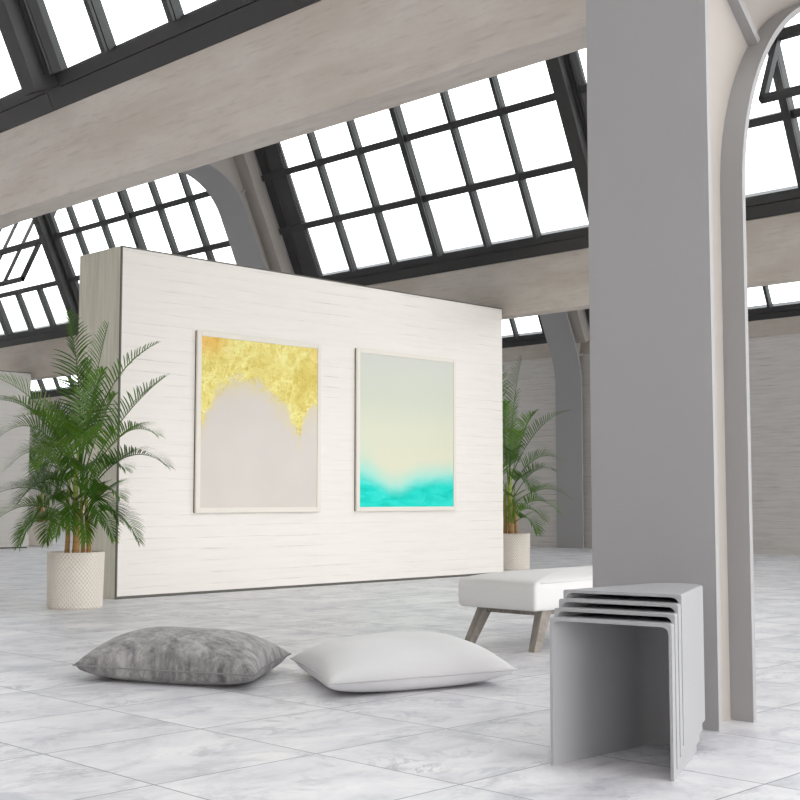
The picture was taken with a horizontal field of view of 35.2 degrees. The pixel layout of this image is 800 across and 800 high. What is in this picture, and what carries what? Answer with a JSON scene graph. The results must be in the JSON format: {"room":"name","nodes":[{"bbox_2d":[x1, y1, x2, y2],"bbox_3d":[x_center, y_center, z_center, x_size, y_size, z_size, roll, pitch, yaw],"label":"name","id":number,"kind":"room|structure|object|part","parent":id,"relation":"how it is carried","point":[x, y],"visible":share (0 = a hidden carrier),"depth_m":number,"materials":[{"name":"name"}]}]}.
{"room":"museum","nodes":[
{"label":"museum","id":0,"kind":"room"},
{"bbox_2d":[0,134,796,333],"bbox_3d":[-5.738,-2.683,11.227,41.600,2.755,23.615,-4,-6,44],"label":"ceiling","id":1,"kind":"structure","parent":0,"point":[769,165],"depth_m":18.89,"materials":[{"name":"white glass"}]},
{"bbox_2d":[0,89,53,132],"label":"window","id":2,"kind":"structure","parent":1,"relation":"attached to","point":[16,109],"depth_m":8.56,"materials":[{"name":"metal"}]},
{"bbox_2d":[0,0,69,110],"bbox_3d":[-2.594,-3.062,8.004,0.186,2.236,1.323,-4,-6,44],"label":"rafter","id":3,"kind":"object","parent":1,"relation":"attached to","point":[13,29],"visible":0.53,"depth_m":8.07,"materials":[{"name":"metal"}]},
{"bbox_2d":[0,211,77,347],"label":"window","id":4,"kind":"structure","parent":1,"relation":"attached to","point":[54,330],"depth_m":20.21,"materials":[{"name":"metal"}]},
{"bbox_3d":[-6.199,-2.381,20.107,1.778,1.259,0.616,-4,-6,44],"label":"sash","id":5,"kind":"part","parent":4,"relation":"part of","materials":[{"name":"metal"}]},
{"bbox_3d":[-6.544,-1.032,21.275,4.694,0.257,0.226,-4,-6,44],"label":"sill","id":6,"kind":"part","parent":4,"relation":"part of","materials":[{"name":"metal"}]},
{"bbox_2d":[31,376,74,398],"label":"window","id":7,"kind":"structure","parent":1,"relation":"attached to","point":[53,392],"depth_m":32.23,"materials":[{"name":"metal"}]},
{"bbox_3d":[-9.148,-0.153,32.542,4.694,0.257,0.226,-4,-6,44],"label":"sill","id":8,"kind":"part","parent":7,"relation":"part of","materials":[{"name":"metal"}]},
{"bbox_2d":[32,215,78,328],"bbox_3d":[-5.197,-2.182,19.271,0.186,2.236,1.323,-4,-6,44],"label":"rafter","id":9,"kind":"object","parent":1,"relation":"attached to","point":[41,228],"visible":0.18,"depth_m":19.17,"materials":[{"name":"metal"}]},
{"bbox_2d":[42,172,229,312],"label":"window","id":10,"kind":"structure","parent":1,"relation":"attached to","point":[130,215],"depth_m":17.68,"materials":[{"name":"metal"}]},
{"bbox_2d":[17,0,320,104],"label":"window","id":11,"kind":"structure","parent":1,"relation":"attached to","point":[217,21],"depth_m":7.57,"materials":[{"name":"metal"}]},
{"bbox_2d":[0,0,585,227],"bbox_3d":[-5.375,-1.405,11.496,41.600,0.662,0.210,-4,-6,44],"label":"beam","id":12,"kind":"structure","parent":1,"relation":"attached to","point":[322,64],"depth_m":6.74,"materials":[{"name":"concrete"}]},
{"bbox_2d":[0,212,799,380],"bbox_3d":[-1.010,-1.061,15.905,41.600,0.662,0.210,-4,-6,44],"label":"beam","id":13,"kind":"structure","parent":1,"relation":"attached to","point":[556,282],"depth_m":13.40,"materials":[{"name":"concrete"}]},
{"bbox_2d":[254,76,588,285],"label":"window","id":14,"kind":"structure","parent":1,"relation":"attached to","point":[276,173],"depth_m":14.14,"materials":[{"name":"metal"}]},
{"bbox_3d":[0.424,-1.567,14.417,4.694,0.257,0.226,-4,-6,44],"label":"sill","id":15,"kind":"part","parent":14,"relation":"part of","materials":[{"name":"metal"}]},
{"bbox_2d":[502,315,546,347],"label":"window","id":16,"kind":"structure","parent":1,"relation":"attached to","point":[515,339],"depth_m":21.35,"materials":[{"name":"metal"}]},
{"bbox_3d":[1.074,-0.938,22.483,4.136,0.257,0.226,-4,-6,44],"label":"sill","id":17,"kind":"part","parent":16,"relation":"part of","materials":[{"name":"metal"}]},
{"bbox_2d":[545,55,587,217],"bbox_3d":[1.771,-2.717,12.413,0.186,2.236,1.323,-4,-6,44],"label":"rafter","id":18,"kind":"object","parent":1,"relation":"attached to","point":[556,67],"visible":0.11,"depth_m":12.27,"materials":[{"name":"metal"}]},
{"bbox_2d":[563,23,799,220],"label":"window","id":19,"kind":"structure","parent":1,"relation":"attached to","point":[786,200],"depth_m":11.06,"materials":[{"name":"metal"}]},
{"bbox_3d":[3.677,-1.817,11.216,4.136,0.257,0.226,-4,-6,44],"label":"sill","id":20,"kind":"part","parent":19,"relation":"part of","materials":[{"name":"metal"}]},
{"bbox_3d":[3.923,-3.158,10.146,1.975,1.259,0.616,-4,-6,44],"label":"sash","id":21,"kind":"part","parent":19,"relation":"part of","materials":[{"name":"metal"}]},
{"bbox_2d":[584,286,799,327],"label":"window","id":22,"kind":"structure","parent":1,"relation":"attached to","point":[785,309],"depth_m":18.11,"materials":[{"name":"metal"}]},
{"bbox_3d":[4.790,-1.223,18.826,4.694,0.257,0.226,-4,-6,44],"label":"sill","id":23,"kind":"part","parent":22,"relation":"part of","materials":[{"name":"metal"}]},
{"bbox_2d":[0,530,799,799],"bbox_3d":[-5.484,1.749,11.353,41.900,0.120,25.800,-4,-6,44],"label":"floor","id":24,"kind":"structure","parent":0,"point":[67,732],"depth_m":4.64,"materials":[{"name":"stone"}]},
{"bbox_2d":[0,370,30,548],"bbox_3d":[-7.935,0.859,19.003,0.634,2.845,4.797,-4,-6,44],"label":"wall","id":25,"kind":"structure","parent":24,"relation":"on","point":[9,441],"depth_m":20.28,"materials":[{"name":"grey paint"}]},
{"bbox_2d":[28,425,73,545],"bbox_3d":[-6.054,1.407,21.388,1.553,2.124,1.613,-4,-6,44],"label":"potted palm","id":26,"kind":"object","parent":24,"relation":"on","point":[32,539],"visible":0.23,"depth_m":21.15,"materials":[{"name":"plant"}]},
{"bbox_2d":[28,521,52,545],"bbox_3d":[-6.072,2.261,21.310,0.414,0.408,0.414,-4,-6,44],"label":"pot","id":27,"kind":"object","parent":26,"relation":"attached to","point":[32,539],"depth_m":21.13,"materials":[{"name":"white ceramic"}]},
{"bbox_2d":[0,307,174,609],"bbox_3d":[-2.485,0.408,9.174,1.702,2.215,1.020,-4,-6,41],"label":"potted palm","id":28,"kind":"object","parent":24,"relation":"on","point":[75,578],"visible":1,"depth_m":9.14,"materials":[{"name":"plant"}]},
{"bbox_3d":[-2.460,0.864,9.318,0.048,0.672,0.040,0,-4,0],"label":"stem","id":29,"kind":"part","parent":28,"relation":"part of","materials":[{"name":"plant"}]},
{"bbox_3d":[-2.383,0.785,9.275,0.058,0.822,0.058,0,-4,0],"label":"stem","id":30,"kind":"part","parent":28,"relation":"part of","materials":[{"name":"plant"}]},
{"bbox_2d":[47,551,104,609],"bbox_3d":[-2.390,1.322,9.282,0.414,0.408,0.414,-4,-6,44],"label":"pot","id":31,"kind":"object","parent":28,"relation":"attached to","point":[75,579],"depth_m":9.11,"materials":[{"name":"white ceramic"}]},
{"bbox_3d":[-2.363,0.918,9.377,0.038,0.571,0.049,-4,-6,44],"label":"stem","id":32,"kind":"part","parent":28,"relation":"part of","materials":[{"name":"plant"}]},
{"bbox_3d":[-2.312,0.839,9.337,0.057,0.721,0.036,1,-5,-18],"label":"stem","id":33,"kind":"part","parent":28,"relation":"part of","materials":[{"name":"plant"}]},
{"bbox_2d":[0,150,293,273],"bbox_3d":[-3.784,-0.886,13.943,0.800,5.537,6.414,-4,-6,44],"label":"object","id":34,"kind":"object","parent":24,"relation":"on","point":[235,185],"visible":0.38,"depth_m":15.71,"materials":[{"name":"grey paint"}]},
{"bbox_2d":[72,626,290,684],"bbox_3d":[-0.980,1.139,5.697,1.034,0.213,0.715,-1,-5,18],"label":"floor cushion","id":35,"kind":"object","parent":24,"relation":"on","point":[165,654],"visible":1,"depth_m":5.44,"materials":[{"name":"grey fabric"}]},
{"bbox_2d":[76,245,502,599],"bbox_3d":[-0.803,0.314,12.026,0.638,2.845,4.782,-4,-6,44],"label":"wall","id":36,"kind":"structure","parent":24,"relation":"on","point":[145,296],"depth_m":11.25,"materials":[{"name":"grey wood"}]},
{"bbox_3d":[-2.483,0.183,10.341,0.622,2.845,0.012,-4,-6,44],"label":"panel","id":37,"kind":"part","parent":36,"relation":"part of","materials":[{"name":"grey wood"}]},
{"bbox_3d":[-2.257,0.165,10.116,0.016,2.845,0.012,-4,-6,44],"label":"corner trim","id":38,"kind":"part","parent":36,"relation":"part of","materials":[{"name":"metal"}]},
{"bbox_2d":[193,330,321,512],"bbox_3d":[-1.230,0.217,11.123,0.036,1.546,1.404,-4,-6,44],"label":"abstract painting","id":39,"kind":"object","parent":36,"relation":"attached to","point":[257,418],"visible":1,"depth_m":11.08,"materials":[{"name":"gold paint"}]},
{"bbox_3d":[-0.798,-1.097,12.142,0.637,0.012,4.766,-4,-6,44],"label":"trim","id":40,"kind":"part","parent":36,"relation":"part of","materials":[{"name":"metal"}]},
{"bbox_2d":[354,348,456,511],"bbox_3d":[0.074,0.316,12.441,0.036,1.554,1.403,-4,-6,44],"label":"abstract painting","id":41,"kind":"object","parent":36,"relation":"attached to","point":[405,460],"visible":1,"depth_m":12.39},
{"bbox_2d":[290,631,517,691],"bbox_3d":[-0.012,1.136,5.578,1.067,0.201,0.819,2,-5,-28],"label":"floor cushion","id":42,"kind":"object","parent":24,"relation":"on","point":[393,660],"visible":1,"depth_m":5.28,"materials":[{"name":"white fabric"}]},
{"bbox_2d":[458,566,592,652],"bbox_3d":[1.003,1.164,7.225,0.550,0.404,1.410,-4,-6,44],"label":"upholstered bench","id":43,"kind":"object","parent":24,"relation":"on","point":[536,592],"visible":0.53,"depth_m":6.74,"materials":[{"name":"white fabric"}]},
{"bbox_3d":[0.435,1.236,6.943,0.198,0.217,0.065,3,-5,-35],"label":"leg","id":44,"kind":"part","parent":43,"relation":"part of","materials":[{"name":"grey wood"}]},
{"bbox_3d":[1.003,1.058,7.233,0.550,0.191,1.410,-4,-6,44],"label":"seat","id":45,"kind":"part","parent":43,"relation":"part of","materials":[{"name":"white fabric"}]},
{"bbox_3d":[0.735,1.213,6.648,0.065,0.217,0.198,-3,-5,34],"label":"leg","id":46,"kind":"part","parent":43,"relation":"part of","materials":[{"name":"grey wood"}]},
{"bbox_2d":[502,355,573,569],"bbox_3d":[1.510,0.701,14.355,1.148,2.436,1.344,1,-5,-16],"label":"potted palm","id":47,"kind":"object","parent":24,"relation":"on","point":[516,546],"visible":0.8,"depth_m":14.10,"materials":[{"name":"plant"}]},
{"bbox_3d":[1.188,1.252,14.287,0.060,0.673,0.057,-4,-6,44],"label":"stem","id":48,"kind":"part","parent":47,"relation":"part of","materials":[{"name":"plant"}]},
{"bbox_3d":[1.246,1.172,14.235,0.072,0.823,0.074,-4,-6,44],"label":"stem","id":49,"kind":"part","parent":47,"relation":"part of","materials":[{"name":"plant"}]},
{"bbox_3d":[1.310,1.278,14.310,0.047,0.622,0.057,-4,-6,44],"label":"stem","id":50,"kind":"part","parent":47,"relation":"part of","materials":[{"name":"plant"}]},
{"bbox_2d":[503,533,529,569],"bbox_3d":[1.263,1.709,14.232,0.414,0.408,0.414,-4,-6,44],"label":"pot","id":51,"kind":"object","parent":47,"relation":"attached to","point":[516,546],"depth_m":14.05,"materials":[{"name":"white ceramic"}]},
{"bbox_2d":[540,309,589,548],"bbox_3d":[0.581,-0.542,18.352,0.800,5.537,6.414,-4,-6,44],"label":"arched column","id":52,"kind":"structure","parent":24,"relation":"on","point":[565,332],"depth_m":20.41,"materials":[{"name":"grey metal"}]},
{"bbox_2d":[549,613,696,781],"bbox_3d":[0.756,0.887,3.905,0.390,0.440,0.505,-3,-5,34],"label":"stool","id":53,"kind":"object","parent":24,"relation":"on","point":[612,676],"visible":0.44,"depth_m":3.95,"materials":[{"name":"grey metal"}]},
{"bbox_2d":[554,604,699,768],"bbox_3d":[0.777,0.866,3.953,0.390,0.440,0.505,-3,-5,34],"label":"stool","id":54,"kind":"object","parent":53,"relation":"on","point":[668,612],"visible":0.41,"depth_m":3.77,"materials":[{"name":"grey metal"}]},
{"bbox_2d":[559,595,701,756],"bbox_3d":[0.797,0.845,4.001,0.390,0.440,0.505,-3,-5,34],"label":"stool","id":55,"kind":"object","parent":54,"relation":"on","point":[670,602],"visible":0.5,"depth_m":3.81,"materials":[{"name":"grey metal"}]},
{"bbox_2d":[563,583,704,744],"bbox_3d":[0.817,0.824,4.049,0.390,0.440,0.505,-3,-5,34],"label":"stool","id":56,"kind":"object","parent":55,"relation":"on","point":[690,596],"visible":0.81,"depth_m":3.94,"materials":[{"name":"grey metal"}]},
{"bbox_2d":[586,0,721,730],"bbox_3d":[0.664,-1.165,4.450,0.524,4.616,0.747,-4,-6,44],"label":"pillar","id":57,"kind":"structure","parent":24,"relation":"on","point":[654,482],"depth_m":4.62,"materials":[{"name":"grey metal"}]},
{"bbox_2d":[708,0,799,722],"bbox_3d":[3.191,-1.425,7.038,0.800,5.537,6.472,-4,-6,44],"label":"column","id":58,"kind":"structure","parent":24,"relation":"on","point":[742,33],"depth_m":4.65,"materials":[{"name":"grey paint"}]},
{"bbox_2d":[28,333,799,554],"bbox_3d":[3.281,0.816,20.333,41.900,3.137,0.300,-4,-6,44],"label":"wall","id":59,"kind":"structure","parent":0,"point":[774,361],"depth_m":18.28,"materials":[{"name":"brick"}]},
{"bbox_2d":[30,316,799,408],"bbox_3d":[3.277,-0.882,20.461,41.900,0.269,0.312,-4,-6,44],"label":"trim","id":60,"kind":"structure","parent":59,"relation":"attached to","point":[787,325],"depth_m":20.48,"materials":[{"name":"concrete"}]}
]}

